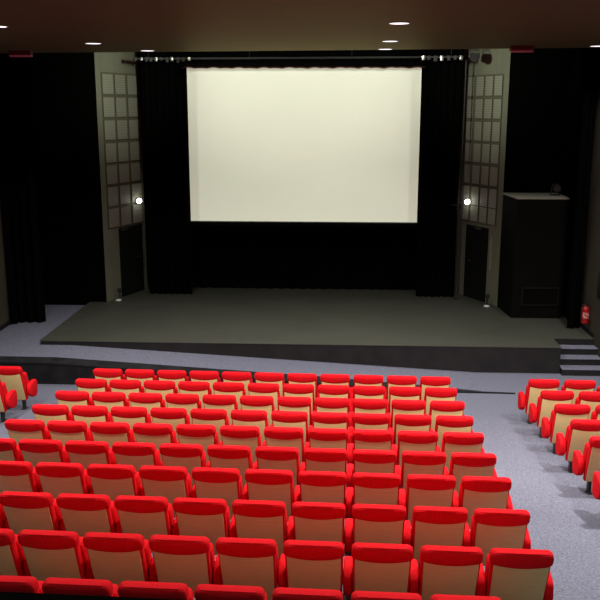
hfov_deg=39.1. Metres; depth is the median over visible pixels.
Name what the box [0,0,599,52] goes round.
ceiling
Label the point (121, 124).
acoustic panel
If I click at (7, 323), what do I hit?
baseboard
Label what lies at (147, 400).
seat
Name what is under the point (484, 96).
trim
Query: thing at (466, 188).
acoustic panel
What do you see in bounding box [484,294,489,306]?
floor light
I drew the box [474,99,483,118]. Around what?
acoustic panel
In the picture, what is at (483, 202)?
acoustic panel
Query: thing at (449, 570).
seat
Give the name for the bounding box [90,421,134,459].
seat
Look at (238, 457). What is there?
seat
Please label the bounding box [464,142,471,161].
acoustic panel
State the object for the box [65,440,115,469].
seat
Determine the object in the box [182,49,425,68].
curtain
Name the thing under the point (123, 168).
acoustic panel
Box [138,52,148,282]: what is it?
wall
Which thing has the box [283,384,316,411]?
seat
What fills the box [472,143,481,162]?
acoustic panel
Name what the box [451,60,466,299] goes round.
lighting stand
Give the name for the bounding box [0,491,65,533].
seat
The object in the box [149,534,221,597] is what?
seat
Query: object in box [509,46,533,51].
sign box
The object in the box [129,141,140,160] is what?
acoustic panel
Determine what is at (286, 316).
floor
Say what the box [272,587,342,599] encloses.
seat
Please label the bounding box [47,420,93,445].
seat
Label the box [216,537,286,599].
seat
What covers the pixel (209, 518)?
seat
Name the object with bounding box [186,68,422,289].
curtain
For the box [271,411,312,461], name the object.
seat
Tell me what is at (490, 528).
seat
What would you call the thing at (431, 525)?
seat
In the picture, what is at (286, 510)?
seat cushion
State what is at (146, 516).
seat
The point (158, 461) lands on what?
seat cushion
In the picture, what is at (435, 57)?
bar
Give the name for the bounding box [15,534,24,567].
seat cushion
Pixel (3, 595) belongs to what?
wall
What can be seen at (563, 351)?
step
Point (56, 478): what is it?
seat
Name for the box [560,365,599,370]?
step
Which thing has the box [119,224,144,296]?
door
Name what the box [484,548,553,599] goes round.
seat
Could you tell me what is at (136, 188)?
acoustic panel
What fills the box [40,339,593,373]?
stage front
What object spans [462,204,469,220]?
acoustic panel
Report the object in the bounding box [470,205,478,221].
acoustic panel
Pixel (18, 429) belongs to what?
seat
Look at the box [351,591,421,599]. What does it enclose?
seat
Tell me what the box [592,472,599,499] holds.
seat
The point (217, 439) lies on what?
seat cushion
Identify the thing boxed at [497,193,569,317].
tall cabinet
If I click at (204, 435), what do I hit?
seat
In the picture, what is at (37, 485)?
seat cushion
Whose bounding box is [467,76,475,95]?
acoustic panel
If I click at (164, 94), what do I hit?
stage curtain
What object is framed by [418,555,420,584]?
seat cushion
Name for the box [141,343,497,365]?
trim
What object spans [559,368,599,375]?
step
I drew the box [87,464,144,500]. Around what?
seat
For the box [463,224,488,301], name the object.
door
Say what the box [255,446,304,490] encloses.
seat
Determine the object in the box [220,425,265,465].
seat
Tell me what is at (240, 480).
seat cushion
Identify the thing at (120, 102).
acoustic panel
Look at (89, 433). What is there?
seat cushion
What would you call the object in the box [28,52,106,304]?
curtain
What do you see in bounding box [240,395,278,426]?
seat
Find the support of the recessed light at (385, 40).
in the ceiling
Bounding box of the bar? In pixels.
[133,49,463,62]
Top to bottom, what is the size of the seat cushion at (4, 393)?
0.405 m
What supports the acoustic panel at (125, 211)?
attached to the wall at (115, 62)
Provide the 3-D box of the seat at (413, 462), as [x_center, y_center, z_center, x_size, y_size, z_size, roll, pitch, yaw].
[1.435,2.069,9.728,0.559,0.870,0.555,1,13,4]
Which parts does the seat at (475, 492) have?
backrest, panel, armrest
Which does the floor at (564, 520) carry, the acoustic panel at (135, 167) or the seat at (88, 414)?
the seat at (88, 414)
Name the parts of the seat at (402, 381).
panel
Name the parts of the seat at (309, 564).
backrest, panel, armrest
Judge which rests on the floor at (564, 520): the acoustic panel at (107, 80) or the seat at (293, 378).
the seat at (293, 378)
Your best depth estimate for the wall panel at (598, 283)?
17.36 m
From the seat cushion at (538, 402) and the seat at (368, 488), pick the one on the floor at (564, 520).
the seat at (368, 488)
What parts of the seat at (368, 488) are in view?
backrest, panel, armrest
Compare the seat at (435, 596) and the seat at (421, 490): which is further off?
the seat at (421, 490)
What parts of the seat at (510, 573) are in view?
backrest, panel, armrest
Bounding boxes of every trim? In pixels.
[0,356,514,393]
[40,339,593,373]
[100,72,142,229]
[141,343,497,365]
[462,74,503,226]
[489,237,491,270]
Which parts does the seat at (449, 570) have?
backrest, panel, armrest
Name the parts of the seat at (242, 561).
panel, backrest, armrest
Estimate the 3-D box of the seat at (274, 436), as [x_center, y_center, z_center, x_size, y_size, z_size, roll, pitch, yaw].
[-0.151,1.952,10.752,0.559,0.870,0.555,1,13,4]
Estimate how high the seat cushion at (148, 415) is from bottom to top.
0.405 m
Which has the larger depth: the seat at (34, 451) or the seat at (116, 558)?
the seat at (34, 451)
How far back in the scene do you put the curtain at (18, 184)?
18.69 m
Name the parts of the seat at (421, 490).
backrest, panel, armrest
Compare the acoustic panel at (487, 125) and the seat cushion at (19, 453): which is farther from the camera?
the acoustic panel at (487, 125)
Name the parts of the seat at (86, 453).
panel, backrest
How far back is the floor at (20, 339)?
17.09 m
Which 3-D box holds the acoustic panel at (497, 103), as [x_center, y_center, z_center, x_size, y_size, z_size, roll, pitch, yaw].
[4.638,-4.494,19.867,0.020,0.470,0.308,-6,14,-24]
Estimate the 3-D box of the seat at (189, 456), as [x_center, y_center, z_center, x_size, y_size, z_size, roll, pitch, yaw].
[-1.307,2.021,9.933,0.559,0.870,0.555,1,13,4]
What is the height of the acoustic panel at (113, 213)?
0.485 m
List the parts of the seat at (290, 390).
panel, backrest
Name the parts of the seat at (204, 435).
panel, backrest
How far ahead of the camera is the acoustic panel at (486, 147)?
20.39 m
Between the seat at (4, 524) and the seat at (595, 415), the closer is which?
the seat at (4, 524)
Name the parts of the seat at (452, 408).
panel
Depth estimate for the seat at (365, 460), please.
9.47 m
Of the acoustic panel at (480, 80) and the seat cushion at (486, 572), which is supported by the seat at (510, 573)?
the seat cushion at (486, 572)
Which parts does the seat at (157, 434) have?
panel, backrest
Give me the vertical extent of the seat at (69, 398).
0.870 m
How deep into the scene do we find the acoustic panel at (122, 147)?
21.03 m
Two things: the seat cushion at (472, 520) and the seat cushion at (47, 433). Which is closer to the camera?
the seat cushion at (472, 520)
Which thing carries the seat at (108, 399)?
on the floor at (564, 520)
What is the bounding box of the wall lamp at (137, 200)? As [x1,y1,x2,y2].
[135,198,141,202]
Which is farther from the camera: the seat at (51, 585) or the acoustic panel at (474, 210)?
the acoustic panel at (474, 210)
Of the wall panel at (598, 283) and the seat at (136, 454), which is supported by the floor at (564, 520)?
the seat at (136, 454)
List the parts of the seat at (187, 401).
panel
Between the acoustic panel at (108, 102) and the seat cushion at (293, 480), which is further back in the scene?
the acoustic panel at (108, 102)
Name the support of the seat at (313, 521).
on the floor at (564, 520)
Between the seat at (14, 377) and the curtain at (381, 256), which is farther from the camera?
the curtain at (381, 256)
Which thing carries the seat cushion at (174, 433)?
on the seat at (157, 434)
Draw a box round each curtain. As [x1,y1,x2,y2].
[0,53,45,324]
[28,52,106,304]
[140,52,191,293]
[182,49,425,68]
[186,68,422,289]
[416,49,463,296]
[497,48,574,300]
[561,48,599,328]
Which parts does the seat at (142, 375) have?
panel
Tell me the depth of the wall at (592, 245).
17.78 m
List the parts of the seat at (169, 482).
panel, backrest, armrest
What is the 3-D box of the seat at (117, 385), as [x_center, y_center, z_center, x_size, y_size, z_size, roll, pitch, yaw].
[-2.716,1.638,13.660,0.559,0.870,0.555,1,13,4]
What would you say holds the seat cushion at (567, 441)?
on the seat at (579, 432)
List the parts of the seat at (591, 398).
panel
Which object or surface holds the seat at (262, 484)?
on the floor at (564, 520)
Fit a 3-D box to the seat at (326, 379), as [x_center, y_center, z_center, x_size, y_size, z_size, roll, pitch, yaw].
[0.633,1.609,14.315,0.559,0.870,0.555,1,13,4]
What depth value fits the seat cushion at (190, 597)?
6.21 m
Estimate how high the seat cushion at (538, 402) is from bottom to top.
0.405 m
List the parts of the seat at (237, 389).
panel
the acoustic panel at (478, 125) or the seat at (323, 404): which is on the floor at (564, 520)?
the seat at (323, 404)
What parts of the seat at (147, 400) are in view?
panel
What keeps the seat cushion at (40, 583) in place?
on the seat at (24, 584)
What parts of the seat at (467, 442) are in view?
panel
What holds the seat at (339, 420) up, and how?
on the floor at (564, 520)
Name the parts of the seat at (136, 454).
panel, backrest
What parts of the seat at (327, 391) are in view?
panel, armrest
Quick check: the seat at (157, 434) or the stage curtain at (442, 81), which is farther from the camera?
the stage curtain at (442, 81)
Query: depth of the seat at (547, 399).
12.93 m
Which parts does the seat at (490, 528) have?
backrest, panel, armrest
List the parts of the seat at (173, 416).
panel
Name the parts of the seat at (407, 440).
backrest, panel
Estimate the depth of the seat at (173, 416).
11.47 m
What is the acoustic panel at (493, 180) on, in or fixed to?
attached to the wall at (491, 61)
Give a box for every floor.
[0,305,481,390]
[0,372,599,599]
[39,283,594,347]
[560,345,597,349]
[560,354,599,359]
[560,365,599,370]
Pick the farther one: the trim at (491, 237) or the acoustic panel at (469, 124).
the acoustic panel at (469, 124)
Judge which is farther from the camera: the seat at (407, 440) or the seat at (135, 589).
the seat at (407, 440)
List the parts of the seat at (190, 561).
panel, backrest, armrest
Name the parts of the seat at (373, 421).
panel, armrest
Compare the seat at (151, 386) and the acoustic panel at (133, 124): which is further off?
the acoustic panel at (133, 124)
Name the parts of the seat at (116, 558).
panel, backrest, armrest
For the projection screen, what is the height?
5.864 m
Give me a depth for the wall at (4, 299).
18.78 m
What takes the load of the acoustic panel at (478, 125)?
attached to the wall at (491, 61)
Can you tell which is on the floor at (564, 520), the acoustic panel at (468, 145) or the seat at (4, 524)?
the seat at (4, 524)
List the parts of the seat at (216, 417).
panel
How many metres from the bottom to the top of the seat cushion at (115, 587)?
0.405 m
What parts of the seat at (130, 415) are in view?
panel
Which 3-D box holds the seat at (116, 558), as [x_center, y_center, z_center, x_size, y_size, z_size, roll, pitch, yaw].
[-1.484,2.295,7.232,0.559,0.870,0.555,1,13,4]
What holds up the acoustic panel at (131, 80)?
attached to the wall at (115, 62)
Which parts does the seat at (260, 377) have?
panel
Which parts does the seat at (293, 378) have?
panel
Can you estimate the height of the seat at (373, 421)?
0.870 m
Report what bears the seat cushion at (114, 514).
on the seat at (81, 514)
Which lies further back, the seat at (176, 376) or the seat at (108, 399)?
the seat at (176, 376)
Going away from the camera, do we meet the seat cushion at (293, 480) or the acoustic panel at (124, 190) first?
the seat cushion at (293, 480)
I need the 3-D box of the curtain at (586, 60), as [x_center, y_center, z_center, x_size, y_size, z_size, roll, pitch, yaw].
[6.138,-2.878,18.693,0.289,6.740,2.023,2,13,10]
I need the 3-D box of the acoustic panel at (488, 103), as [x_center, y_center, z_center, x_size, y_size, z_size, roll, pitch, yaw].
[4.492,-4.564,20.174,0.020,0.470,0.306,-6,14,-24]
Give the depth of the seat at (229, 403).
12.33 m
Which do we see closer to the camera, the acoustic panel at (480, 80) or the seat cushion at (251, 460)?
the seat cushion at (251, 460)
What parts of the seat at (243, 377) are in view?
panel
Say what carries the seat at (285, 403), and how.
on the floor at (564, 520)
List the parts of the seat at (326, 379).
panel, armrest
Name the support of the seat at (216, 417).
on the floor at (564, 520)
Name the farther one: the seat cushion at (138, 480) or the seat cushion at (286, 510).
the seat cushion at (138, 480)
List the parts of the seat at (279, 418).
panel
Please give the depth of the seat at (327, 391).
13.10 m
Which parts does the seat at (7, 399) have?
panel, leg, backrest, armrest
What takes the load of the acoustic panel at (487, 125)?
attached to the wall at (491, 61)
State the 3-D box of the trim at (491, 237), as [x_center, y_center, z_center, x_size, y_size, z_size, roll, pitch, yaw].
[4.651,-1.124,20.608,0.024,0.830,0.040,-6,14,-24]
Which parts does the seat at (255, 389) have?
panel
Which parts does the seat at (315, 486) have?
panel, backrest, armrest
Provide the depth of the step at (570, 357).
17.31 m
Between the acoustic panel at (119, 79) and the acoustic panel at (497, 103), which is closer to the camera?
the acoustic panel at (497, 103)
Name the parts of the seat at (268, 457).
panel, backrest, armrest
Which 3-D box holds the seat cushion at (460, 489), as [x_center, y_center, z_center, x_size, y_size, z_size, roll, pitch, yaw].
[1.894,2.083,8.818,0.468,0.405,0.286,1,13,4]
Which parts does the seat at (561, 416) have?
armrest, backrest, panel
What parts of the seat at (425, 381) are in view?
panel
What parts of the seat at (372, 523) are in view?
backrest, panel, armrest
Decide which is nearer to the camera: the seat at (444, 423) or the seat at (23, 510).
the seat at (23, 510)
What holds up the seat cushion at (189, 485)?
on the seat at (169, 482)
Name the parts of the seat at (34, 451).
panel, backrest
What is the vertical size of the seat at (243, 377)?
0.870 m
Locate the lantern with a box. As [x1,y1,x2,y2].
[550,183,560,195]
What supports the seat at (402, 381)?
on the floor at (564, 520)
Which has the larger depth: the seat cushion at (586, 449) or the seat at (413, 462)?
the seat cushion at (586, 449)
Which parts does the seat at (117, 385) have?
panel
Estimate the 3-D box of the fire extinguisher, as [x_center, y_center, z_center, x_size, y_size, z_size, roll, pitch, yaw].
[6.083,0.270,17.979,0.183,0.475,0.172,9,16,35]
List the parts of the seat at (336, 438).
panel, armrest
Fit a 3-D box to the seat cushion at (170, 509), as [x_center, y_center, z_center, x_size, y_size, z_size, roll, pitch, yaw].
[-1.455,2.127,8.166,0.468,0.405,0.286,1,13,4]
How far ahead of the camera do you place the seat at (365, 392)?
13.06 m
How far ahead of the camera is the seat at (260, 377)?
14.08 m
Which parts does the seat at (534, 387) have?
armrest, backrest, panel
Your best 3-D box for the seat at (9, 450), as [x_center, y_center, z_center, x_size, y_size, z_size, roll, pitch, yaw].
[-3.535,1.981,10.099,0.628,0.870,0.555,1,13,4]
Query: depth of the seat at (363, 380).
13.95 m
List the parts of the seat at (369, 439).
panel, armrest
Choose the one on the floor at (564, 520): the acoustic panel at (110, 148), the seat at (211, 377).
the seat at (211, 377)
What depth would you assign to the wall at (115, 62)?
20.89 m
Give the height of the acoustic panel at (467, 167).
0.470 m
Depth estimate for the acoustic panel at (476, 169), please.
20.83 m
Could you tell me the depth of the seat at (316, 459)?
9.53 m
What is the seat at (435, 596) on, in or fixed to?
on the floor at (564, 520)
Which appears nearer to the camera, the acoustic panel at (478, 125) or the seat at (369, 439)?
the seat at (369, 439)
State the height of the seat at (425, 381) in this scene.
0.870 m
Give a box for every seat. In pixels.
[0,366,37,409]
[0,380,16,421]
[0,438,23,460]
[0,461,42,493]
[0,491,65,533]
[0,504,9,528]
[0,528,30,576]
[0,575,43,592]
[4,419,51,444]
[17,529,93,580]
[18,439,69,467]
[32,404,73,425]
[35,462,93,498]
[42,577,118,596]
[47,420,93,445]
[55,390,94,410]
[56,493,121,536]
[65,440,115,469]
[71,405,112,426]
[75,378,110,396]
[83,532,157,585]
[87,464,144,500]
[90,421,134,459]
[91,391,129,421]
[93,368,125,391]
[109,379,144,406]
[110,406,151,441]
[112,442,162,485]
[114,495,178,551]
[118,581,193,599]
[125,369,156,392]
[128,392,165,422]
[133,423,178,462]
[139,465,195,517]
[144,380,177,407]
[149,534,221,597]
[150,407,192,442]
[157,370,188,393]
[159,443,209,487]
[165,393,201,423]
[173,497,236,554]
[176,424,221,463]
[178,381,211,408]
[189,371,220,394]
[190,408,231,443]
[192,467,247,519]
[194,584,266,599]
[202,394,240,424]
[207,445,257,488]
[213,382,245,409]
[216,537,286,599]
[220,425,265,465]
[222,371,252,394]
[230,410,272,444]
[232,499,294,560]
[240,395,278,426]
[245,469,300,521]
[248,383,279,410]
[254,372,284,395]
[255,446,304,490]
[264,426,309,463]
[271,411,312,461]
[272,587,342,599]
[277,396,315,428]
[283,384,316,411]
[283,540,352,594]
[287,373,318,401]
[292,502,352,551]
[298,471,352,516]
[304,448,353,487]
[308,428,353,463]
[312,412,353,443]
[315,397,353,426]
[318,384,353,411]
[320,374,353,398]
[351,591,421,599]
[352,472,405,506]
[352,504,411,544]
[352,542,418,593]
[353,375,386,398]
[353,385,388,412]
[353,398,390,427]
[353,413,393,444]
[353,429,396,464]
[353,449,400,488]
[387,375,416,400]
[389,386,420,412]
[391,399,427,428]
[394,414,432,444]
[397,430,440,486]
[401,451,448,495]
[406,474,458,526]
[411,506,470,567]
[418,545,485,599]
[420,376,450,399]
[424,387,456,414]
[429,400,464,430]
[430,594,500,599]
[435,415,473,449]
[441,432,484,471]
[449,452,496,496]
[458,476,512,528]
[470,508,530,565]
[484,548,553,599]
[518,379,559,423]
[529,390,573,437]
[541,404,590,453]
[555,419,599,472]
[561,380,595,403]
[572,436,599,494]
[575,391,599,418]
[591,405,599,419]
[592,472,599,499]
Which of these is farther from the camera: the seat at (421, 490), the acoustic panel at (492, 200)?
the acoustic panel at (492, 200)
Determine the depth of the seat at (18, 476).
8.89 m
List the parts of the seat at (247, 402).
panel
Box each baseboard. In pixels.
[0,320,10,330]
[579,322,593,337]
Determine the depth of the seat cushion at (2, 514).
8.18 m
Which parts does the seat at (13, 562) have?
panel, backrest, armrest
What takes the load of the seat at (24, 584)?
on the floor at (564, 520)
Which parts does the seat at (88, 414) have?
panel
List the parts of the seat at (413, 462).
backrest, panel, armrest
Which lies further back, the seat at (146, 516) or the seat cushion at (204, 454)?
the seat cushion at (204, 454)
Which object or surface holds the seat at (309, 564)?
on the floor at (564, 520)
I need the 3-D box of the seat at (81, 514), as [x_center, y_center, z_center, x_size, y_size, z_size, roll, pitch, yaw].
[-1.973,2.190,8.173,0.559,0.870,0.555,1,13,4]
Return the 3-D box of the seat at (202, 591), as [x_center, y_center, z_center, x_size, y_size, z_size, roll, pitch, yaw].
[-0.446,2.393,6.247,0.559,0.870,0.555,1,13,4]
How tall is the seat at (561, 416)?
0.870 m
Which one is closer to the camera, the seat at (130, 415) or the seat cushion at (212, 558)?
the seat cushion at (212, 558)
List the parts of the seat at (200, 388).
panel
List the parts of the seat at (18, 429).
panel, backrest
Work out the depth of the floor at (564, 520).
11.27 m
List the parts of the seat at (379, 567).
backrest, panel, armrest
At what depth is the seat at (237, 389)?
13.23 m
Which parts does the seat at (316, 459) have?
panel, armrest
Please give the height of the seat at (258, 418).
0.870 m
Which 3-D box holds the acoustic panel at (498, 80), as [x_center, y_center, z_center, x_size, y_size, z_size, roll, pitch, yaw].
[4.639,-5.011,19.749,0.020,0.470,0.308,-6,14,-24]
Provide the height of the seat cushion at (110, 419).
0.405 m
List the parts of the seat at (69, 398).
panel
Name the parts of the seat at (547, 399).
armrest, backrest, panel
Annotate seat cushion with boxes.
[0,504,5,527]
[1,382,7,398]
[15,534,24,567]
[16,445,23,460]
[23,372,28,388]
[33,468,40,491]
[38,581,43,592]
[45,426,51,439]
[53,499,61,529]
[62,446,69,462]
[69,411,73,420]
[79,537,88,572]
[84,469,91,493]
[87,427,93,440]
[89,397,94,405]
[108,412,112,421]
[109,448,115,463]
[110,501,118,532]
[112,584,118,596]
[130,429,134,441]
[135,471,141,495]
[144,539,151,574]
[147,413,151,422]
[155,449,160,465]
[168,503,173,534]
[172,430,176,443]
[187,473,191,497]
[188,587,193,599]
[203,451,206,466]
[209,542,214,579]
[216,432,218,444]
[226,506,230,536]
[239,476,242,499]
[250,453,252,468]
[276,547,278,582]
[285,510,286,532]
[292,480,293,498]
[411,516,412,545]
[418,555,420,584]
[458,484,461,506]
[470,515,473,546]
[484,554,489,588]
[536,396,539,417]
[550,410,553,428]
[565,425,569,448]
[583,442,588,468]
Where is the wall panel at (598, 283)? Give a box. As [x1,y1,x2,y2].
[596,271,599,298]
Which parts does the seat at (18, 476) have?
panel, backrest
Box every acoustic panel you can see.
[101,73,113,93]
[102,97,114,116]
[103,120,115,139]
[104,142,116,162]
[106,164,117,184]
[107,185,118,206]
[108,207,119,228]
[114,74,125,94]
[115,97,126,116]
[116,119,127,139]
[117,142,128,161]
[118,163,129,182]
[119,184,130,204]
[120,205,131,225]
[126,75,137,94]
[127,97,138,116]
[128,119,139,138]
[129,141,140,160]
[130,162,141,181]
[131,182,141,202]
[132,203,142,223]
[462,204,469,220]
[463,164,471,182]
[463,185,470,203]
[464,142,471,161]
[465,121,472,140]
[466,99,473,118]
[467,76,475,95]
[470,186,479,205]
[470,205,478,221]
[471,164,480,184]
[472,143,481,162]
[473,121,482,140]
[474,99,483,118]
[475,76,484,95]
[479,187,488,206]
[479,206,487,223]
[480,165,489,185]
[481,143,490,163]
[482,121,491,141]
[484,99,492,118]
[485,75,493,95]
[487,208,496,225]
[488,188,497,208]
[489,166,498,186]
[490,144,499,163]
[491,122,500,141]
[492,98,501,118]
[494,75,503,95]
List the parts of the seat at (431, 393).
panel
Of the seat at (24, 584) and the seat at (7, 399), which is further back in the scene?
the seat at (7, 399)
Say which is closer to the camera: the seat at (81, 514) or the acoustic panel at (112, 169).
the seat at (81, 514)
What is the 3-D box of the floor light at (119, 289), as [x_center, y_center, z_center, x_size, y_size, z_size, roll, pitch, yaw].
[-4.542,-0.135,21.159,0.150,0.300,0.170,1,13,3]
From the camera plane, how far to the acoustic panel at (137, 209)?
21.84 m
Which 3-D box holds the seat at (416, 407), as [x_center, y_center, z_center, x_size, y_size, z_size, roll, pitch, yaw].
[1.612,1.812,12.433,0.559,0.870,0.555,1,13,4]
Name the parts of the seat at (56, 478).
panel, backrest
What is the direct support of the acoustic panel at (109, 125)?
attached to the wall at (115, 62)
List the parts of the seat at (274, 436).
backrest, panel, armrest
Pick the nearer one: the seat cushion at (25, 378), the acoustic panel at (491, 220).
the seat cushion at (25, 378)
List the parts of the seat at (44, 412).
panel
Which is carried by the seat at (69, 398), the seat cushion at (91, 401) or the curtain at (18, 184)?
the seat cushion at (91, 401)
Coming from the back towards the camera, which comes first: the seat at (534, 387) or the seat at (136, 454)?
the seat at (534, 387)
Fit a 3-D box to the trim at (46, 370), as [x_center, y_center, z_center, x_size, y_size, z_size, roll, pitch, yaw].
[-1.325,1.436,16.340,10.806,0.472,0.275,1,13,3]
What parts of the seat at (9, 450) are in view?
panel, backrest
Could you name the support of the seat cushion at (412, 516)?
on the seat at (431, 525)
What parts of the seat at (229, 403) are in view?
panel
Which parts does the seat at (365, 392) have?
panel, armrest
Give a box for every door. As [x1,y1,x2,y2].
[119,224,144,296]
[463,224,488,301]
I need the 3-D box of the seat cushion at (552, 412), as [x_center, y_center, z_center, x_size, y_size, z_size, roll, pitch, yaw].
[3.879,1.781,12.296,0.468,0.405,0.286,1,13,4]
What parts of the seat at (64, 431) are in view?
panel, backrest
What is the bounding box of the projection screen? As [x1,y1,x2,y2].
[187,67,421,223]
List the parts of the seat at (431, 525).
backrest, panel, armrest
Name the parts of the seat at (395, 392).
panel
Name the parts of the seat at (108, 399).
panel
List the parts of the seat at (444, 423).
panel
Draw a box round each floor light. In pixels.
[116,288,121,300]
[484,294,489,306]
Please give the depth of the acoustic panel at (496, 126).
19.97 m
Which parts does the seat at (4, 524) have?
backrest, armrest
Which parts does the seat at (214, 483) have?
panel, backrest, armrest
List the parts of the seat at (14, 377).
panel, backrest, leg, armrest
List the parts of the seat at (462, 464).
backrest, panel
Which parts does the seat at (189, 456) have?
panel, backrest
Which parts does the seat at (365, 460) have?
panel, armrest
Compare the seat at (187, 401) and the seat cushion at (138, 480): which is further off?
the seat at (187, 401)
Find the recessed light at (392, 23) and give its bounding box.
[388,22,410,24]
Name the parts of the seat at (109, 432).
panel, backrest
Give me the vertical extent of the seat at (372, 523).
0.870 m
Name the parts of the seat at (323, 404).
panel, armrest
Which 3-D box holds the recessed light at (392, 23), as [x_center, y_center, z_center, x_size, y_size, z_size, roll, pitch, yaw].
[1.360,-3.786,11.569,0.310,0.009,0.310,1,13,3]
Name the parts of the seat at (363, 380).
panel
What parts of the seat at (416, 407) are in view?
panel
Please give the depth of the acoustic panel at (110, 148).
20.60 m
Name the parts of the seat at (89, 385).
panel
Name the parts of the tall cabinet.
vent frame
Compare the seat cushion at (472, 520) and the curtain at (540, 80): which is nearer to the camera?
the seat cushion at (472, 520)
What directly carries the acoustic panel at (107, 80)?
attached to the wall at (115, 62)
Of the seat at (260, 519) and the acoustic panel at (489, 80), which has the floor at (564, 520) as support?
the seat at (260, 519)
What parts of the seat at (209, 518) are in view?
panel, backrest, armrest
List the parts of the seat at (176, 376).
panel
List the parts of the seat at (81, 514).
panel, backrest, armrest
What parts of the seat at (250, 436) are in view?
panel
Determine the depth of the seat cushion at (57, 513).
8.13 m
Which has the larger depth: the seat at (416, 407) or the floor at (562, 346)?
the floor at (562, 346)
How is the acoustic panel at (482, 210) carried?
attached to the wall at (491, 61)
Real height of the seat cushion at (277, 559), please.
0.405 m
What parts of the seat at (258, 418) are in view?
panel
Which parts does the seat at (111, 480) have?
panel, backrest, armrest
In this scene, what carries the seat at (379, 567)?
on the floor at (564, 520)
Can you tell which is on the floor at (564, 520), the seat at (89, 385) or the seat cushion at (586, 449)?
the seat at (89, 385)
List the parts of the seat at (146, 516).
panel, backrest, armrest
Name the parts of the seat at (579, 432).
armrest, backrest, leg, panel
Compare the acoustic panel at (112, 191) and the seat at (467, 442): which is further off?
the acoustic panel at (112, 191)
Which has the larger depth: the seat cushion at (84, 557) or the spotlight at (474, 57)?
the spotlight at (474, 57)
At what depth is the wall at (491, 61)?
20.51 m
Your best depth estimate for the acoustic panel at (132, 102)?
21.25 m
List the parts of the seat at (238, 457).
panel, backrest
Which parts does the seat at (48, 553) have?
panel, backrest, armrest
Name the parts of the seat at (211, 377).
panel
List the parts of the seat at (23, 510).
panel, backrest, armrest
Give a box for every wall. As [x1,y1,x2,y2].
[0,192,9,325]
[0,592,177,599]
[94,52,147,301]
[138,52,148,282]
[454,49,510,305]
[580,51,599,356]
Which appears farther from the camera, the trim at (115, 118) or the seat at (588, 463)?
the trim at (115, 118)
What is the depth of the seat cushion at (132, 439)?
10.84 m
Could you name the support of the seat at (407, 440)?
on the floor at (564, 520)
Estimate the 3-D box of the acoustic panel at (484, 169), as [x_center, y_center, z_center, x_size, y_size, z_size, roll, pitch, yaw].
[4.491,-3.023,20.524,0.020,0.470,0.306,-6,14,-24]
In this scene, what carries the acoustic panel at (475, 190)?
attached to the wall at (491, 61)
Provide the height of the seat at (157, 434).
0.870 m
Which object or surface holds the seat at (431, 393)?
on the floor at (564, 520)
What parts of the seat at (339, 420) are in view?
panel, armrest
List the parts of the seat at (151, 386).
panel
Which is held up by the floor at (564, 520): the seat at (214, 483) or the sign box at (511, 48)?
the seat at (214, 483)
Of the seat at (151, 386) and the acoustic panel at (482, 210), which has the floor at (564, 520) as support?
the seat at (151, 386)
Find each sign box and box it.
[8,50,32,56]
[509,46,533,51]
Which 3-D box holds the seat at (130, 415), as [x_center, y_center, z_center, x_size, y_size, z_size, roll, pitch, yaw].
[-2.286,1.834,11.819,0.559,0.870,0.555,1,13,4]
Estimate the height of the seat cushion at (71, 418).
0.405 m
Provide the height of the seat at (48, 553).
0.870 m
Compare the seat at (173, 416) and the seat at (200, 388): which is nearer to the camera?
the seat at (173, 416)
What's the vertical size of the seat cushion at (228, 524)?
0.405 m
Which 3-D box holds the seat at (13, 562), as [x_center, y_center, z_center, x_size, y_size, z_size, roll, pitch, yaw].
[-2.615,2.275,7.317,0.628,0.870,0.555,1,13,4]
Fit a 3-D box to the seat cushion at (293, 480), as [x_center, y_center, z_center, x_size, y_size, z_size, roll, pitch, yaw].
[-0.300,2.044,8.982,0.468,0.405,0.286,1,13,4]
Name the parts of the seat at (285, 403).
panel, backrest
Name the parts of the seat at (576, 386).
panel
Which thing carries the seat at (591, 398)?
on the floor at (564, 520)
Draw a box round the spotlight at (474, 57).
[469,49,479,61]
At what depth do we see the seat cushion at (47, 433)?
10.91 m
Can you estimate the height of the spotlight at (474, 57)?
0.429 m
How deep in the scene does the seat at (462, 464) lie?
9.40 m
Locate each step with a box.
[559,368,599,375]
[560,359,599,364]
[561,349,597,354]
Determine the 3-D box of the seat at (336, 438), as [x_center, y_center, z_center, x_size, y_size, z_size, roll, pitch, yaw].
[0.397,1.962,10.711,0.559,0.870,0.555,1,13,4]
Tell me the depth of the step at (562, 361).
17.26 m
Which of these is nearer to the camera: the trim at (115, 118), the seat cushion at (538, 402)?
the seat cushion at (538, 402)
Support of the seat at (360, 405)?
on the floor at (564, 520)
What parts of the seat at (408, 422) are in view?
backrest, panel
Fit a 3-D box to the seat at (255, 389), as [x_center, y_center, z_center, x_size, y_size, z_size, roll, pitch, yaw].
[-0.523,1.677,13.496,0.559,0.870,0.555,1,13,4]
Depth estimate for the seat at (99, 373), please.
14.28 m
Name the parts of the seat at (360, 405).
panel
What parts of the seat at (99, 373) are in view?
panel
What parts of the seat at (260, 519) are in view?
panel, backrest, armrest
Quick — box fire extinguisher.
[580,302,590,323]
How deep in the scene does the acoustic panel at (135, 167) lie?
21.60 m
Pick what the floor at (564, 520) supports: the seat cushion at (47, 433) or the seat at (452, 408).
the seat at (452, 408)
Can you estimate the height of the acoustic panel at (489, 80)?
0.470 m
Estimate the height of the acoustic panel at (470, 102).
0.470 m
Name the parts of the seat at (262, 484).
backrest, panel, armrest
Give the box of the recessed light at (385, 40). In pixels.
[381,40,398,41]
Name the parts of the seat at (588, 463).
armrest, backrest, leg, panel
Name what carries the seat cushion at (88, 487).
on the seat at (56, 478)
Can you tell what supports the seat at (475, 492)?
on the floor at (564, 520)
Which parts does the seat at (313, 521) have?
backrest, panel, armrest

